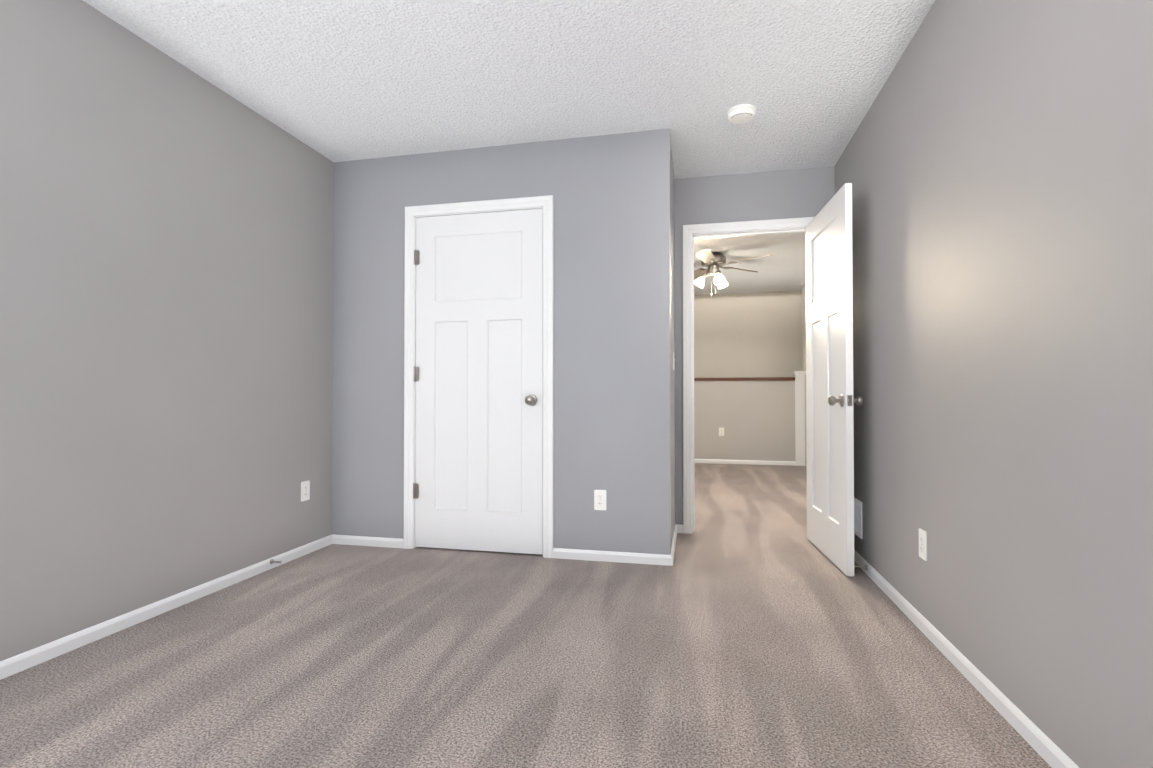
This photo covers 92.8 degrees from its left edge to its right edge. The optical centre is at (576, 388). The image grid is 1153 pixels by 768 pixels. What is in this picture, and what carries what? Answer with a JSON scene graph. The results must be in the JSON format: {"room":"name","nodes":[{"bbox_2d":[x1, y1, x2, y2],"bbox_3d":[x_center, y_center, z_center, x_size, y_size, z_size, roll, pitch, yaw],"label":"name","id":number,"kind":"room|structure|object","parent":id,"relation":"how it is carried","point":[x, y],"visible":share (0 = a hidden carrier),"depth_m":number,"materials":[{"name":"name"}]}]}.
{"room":"empty bedroom","nodes":[
{"label":"empty bedroom","id":0,"kind":"room"},
{"bbox_2d":[0,0,333,660],"bbox_3d":[-2.023,-0.257,1.658,0.120,2.440,4.070,0,-1,12],"label":"wall","id":1,"kind":"structure","parent":0,"point":[166,316],"depth_m":2.31,"materials":[{"name":"grey paint"}]},
{"bbox_2d":[0,535,331,679],"bbox_3d":[-1.957,0.935,1.629,0.013,0.056,3.830,0,-1,12],"label":"baseboard","id":2,"kind":"structure","parent":1,"relation":"attached to","point":[13,665],"depth_m":2.28,"materials":[{"name":"white"}]},
{"bbox_2d":[270,559,284,563],"bbox_3d":[-1.620,0.939,2.978,0.077,0.026,0.025,0,-1,12],"label":"doorstop","id":3,"kind":"object","parent":2,"relation":"attached to","point":[272,561],"visible":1,"depth_m":2.98,"materials":[{"name":"silver metal"}]},
{"bbox_2d":[301,481,309,501],"bbox_3d":[-1.609,0.608,3.261,0.008,0.115,0.070,0,-1,12],"label":"outlet","id":4,"kind":"object","parent":1,"relation":"attached to","point":[305,490],"visible":1,"depth_m":3.26,"materials":[{"name":"white plastic"}]},
{"bbox_2d":[332,128,674,554],"bbox_3d":[-0.506,-0.236,3.350,2.130,2.440,0.120,0,-1,12],"label":"wall","id":5,"kind":"structure","parent":0,"point":[614,310],"depth_m":3.17,"materials":[{"name":"grey paint"}]},
{"bbox_2d":[332,534,403,547],"bbox_3d":[-1.297,0.957,3.439,0.479,0.056,0.013,0,-1,12],"label":"baseboard","id":6,"kind":"structure","parent":5,"relation":"attached to","point":[336,539],"depth_m":3.43,"materials":[{"name":"white wood"}]},
{"bbox_2d":[413,208,542,553],"bbox_3d":[-0.594,-0.044,3.327,0.830,2.032,0.171,0,-1,12],"label":"closet door","id":7,"kind":"structure","parent":5,"relation":"in","point":[478,379],"depth_m":3.31,"materials":[{"name":"white painted wood"},{"name":"brushed nickel"}]},
{"bbox_2d":[404,195,553,557],"bbox_3d":[-0.585,-0.049,3.365,0.855,2.065,0.121,0,-1,12],"label":"door frame","id":8,"kind":"structure","parent":5,"relation":"attached to","point":[415,319],"depth_m":3.39,"materials":[{"name":"white wood"}]},
{"bbox_2d":[594,490,605,509],"bbox_3d":[0.135,0.636,3.136,0.070,0.115,0.008,0,-1,12],"label":"outlet","id":9,"kind":"object","parent":5,"relation":"attached to","point":[599,499],"visible":1,"depth_m":3.13,"materials":[{"name":"white plastic"}]},
{"bbox_2d":[553,548,667,565],"bbox_3d":[0.193,0.953,3.118,0.671,0.056,0.013,0,-1,12],"label":"baseboard","id":10,"kind":"structure","parent":5,"relation":"attached to","point":[561,553],"depth_m":3.11,"materials":[{"name":"white wood"}]},
{"bbox_2d":[668,524,682,565],"bbox_3d":[0.614,0.957,3.405,0.030,0.056,0.753,0,-1,12],"label":"baseboard","id":11,"kind":"structure","parent":5,"relation":"attached to","point":[678,528],"depth_m":3.35,"materials":[{"name":"white wood"}]},
{"bbox_2d":[83,0,934,294],"bbox_3d":[1.004,-1.512,3.699,6.100,0.120,9.670,0,-1,12],"label":"ceiling","id":12,"kind":"structure","parent":0,"point":[341,80],"depth_m":2.54,"materials":[{"name":"white paint"}]},
{"bbox_2d":[694,249,771,295],"bbox_3d":[1.416,-1.205,5.824,1.191,0.444,1.208,0,-1,12],"label":"ceiling fan","id":13,"kind":"object","parent":12,"relation":"hanging from","point":[713,262],"visible":0.96,"depth_m":5.76,"materials":[{"name":"grey metal"}]},
{"bbox_2d":[728,104,755,123],"bbox_3d":[0.871,-1.440,2.893,0.144,0.044,0.144,0,-1,12],"label":"smoke detector","id":14,"kind":"object","parent":12,"relation":"attached to","point":[741,113],"visible":1,"depth_m":2.86,"materials":[{"name":"white plastic"}]},
{"bbox_2d":[0,463,1051,767],"bbox_3d":[1.004,1.038,3.669,6.100,0.100,9.670,0,-1,12],"label":"floor","id":15,"kind":"structure","parent":0,"point":[752,627],"depth_m":1.88,"materials":[{"name":"carpet"}]},
{"bbox_2d":[792,371,805,465],"bbox_3d":[3.012,0.400,7.432,0.150,1.265,0.190,0,-1,12],"label":"wall post","id":16,"kind":"object","parent":15,"relation":"on","point":[799,376],"visible":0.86,"depth_m":7.35,"materials":[{"name":"white wood"}]},
{"bbox_2d":[694,380,794,460],"bbox_3d":[1.507,0.464,7.757,2.960,1.145,0.120,0,-1,12],"label":"wall","id":17,"kind":"structure","parent":0,"point":[755,419],"depth_m":7.52,"materials":[{"name":"grey paint"}]},
{"bbox_2d":[719,427,723,435],"bbox_3d":[2.002,0.595,7.583,0.070,0.115,0.008,0,-1,12],"label":"outlet","id":18,"kind":"object","parent":17,"relation":"attached to","point":[721,431],"visible":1,"depth_m":7.58,"materials":[{"name":"white plastic"}]},
{"bbox_2d":[694,377,794,380],"bbox_3d":[1.507,-0.128,7.764,2.960,0.040,0.160,0,-1,12],"label":"cap","id":19,"kind":"object","parent":17,"relation":"on","point":[744,379],"visible":0.3,"depth_m":7.52,"materials":[{"name":"brown wood"}]},
{"bbox_2d":[694,459,795,465],"bbox_3d":[1.507,1.008,7.682,2.930,0.056,0.013,0,-1,12],"label":"baseboard","id":20,"kind":"structure","parent":17,"relation":"attached to","point":[754,462],"depth_m":7.49,"materials":[{"name":"white wood"}]},
{"bbox_2d":[694,284,806,465],"bbox_3d":[1.477,-0.231,3.742,4.600,2.440,0.004,0,-1,12],"label":"wall","id":21,"kind":"structure","parent":0,"point":[750,335],"depth_m":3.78,"materials":[{"name":"beige paint"}]},
{"bbox_2d":[674,166,834,524],"bbox_3d":[1.195,-0.232,3.740,1.030,2.440,0.120,0,-1,12],"label":"wall","id":22,"kind":"structure","parent":0,"point":[793,193],"depth_m":3.73,"materials":[{"name":"grey paint"}]},
{"bbox_2d":[683,217,813,533],"bbox_3d":[1.184,-0.068,3.742,0.898,2.112,0.159,0,-1,12],"label":"door frame","id":23,"kind":"structure","parent":22,"relation":"attached to","point":[689,231],"depth_m":3.75,"materials":[{"name":"white wood"}]},
{"bbox_2d":[805,183,863,575],"bbox_3d":[1.466,-0.046,3.217,0.171,2.032,0.780,0,-1,8],"label":"entry door","id":24,"kind":"structure","parent":23,"relation":"attached to","point":[830,400],"depth_m":3.10,"materials":[{"name":"white painted wood"},{"name":"brushed nickel"}]},
{"bbox_2d":[835,0,1152,767],"bbox_3d":[1.261,-0.260,1.327,0.120,2.440,4.810,0,-1,12],"label":"wall","id":25,"kind":"structure","parent":0,"point":[994,165],"depth_m":1.54,"materials":[{"name":"grey paint"}]},
{"bbox_2d":[854,498,862,538],"bbox_3d":[1.600,0.727,3.185,0.009,0.200,0.360,0,-1,12],"label":"air vent","id":26,"kind":"object","parent":25,"relation":"in","point":[858,518],"visible":0.35,"depth_m":3.07,"materials":[{"name":"white metal"}]},
{"bbox_2d":[919,528,926,560],"bbox_3d":[1.388,0.625,2.204,0.008,0.115,0.070,0,-1,12],"label":"outlet","id":27,"kind":"object","parent":25,"relation":"attached to","point":[923,544],"visible":1,"depth_m":2.19,"materials":[{"name":"white plastic"}]},
{"bbox_2d":[854,550,1078,767],"bbox_3d":[1.183,0.932,1.329,0.040,0.056,4.570,0,-1,12],"label":"baseboard","id":28,"kind":"structure","parent":25,"relation":"attached to","point":[1036,738],"depth_m":1.74,"materials":[{"name":"white"}]},
{"bbox_2d":[854,565,867,569],"bbox_3d":[1.489,0.938,2.895,0.077,0.026,0.025,0,-1,12],"label":"doorstop","id":29,"kind":"object","parent":28,"relation":"attached to","point":[866,567],"visible":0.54,"depth_m":2.89,"materials":[{"name":"silver metal"}]}
]}

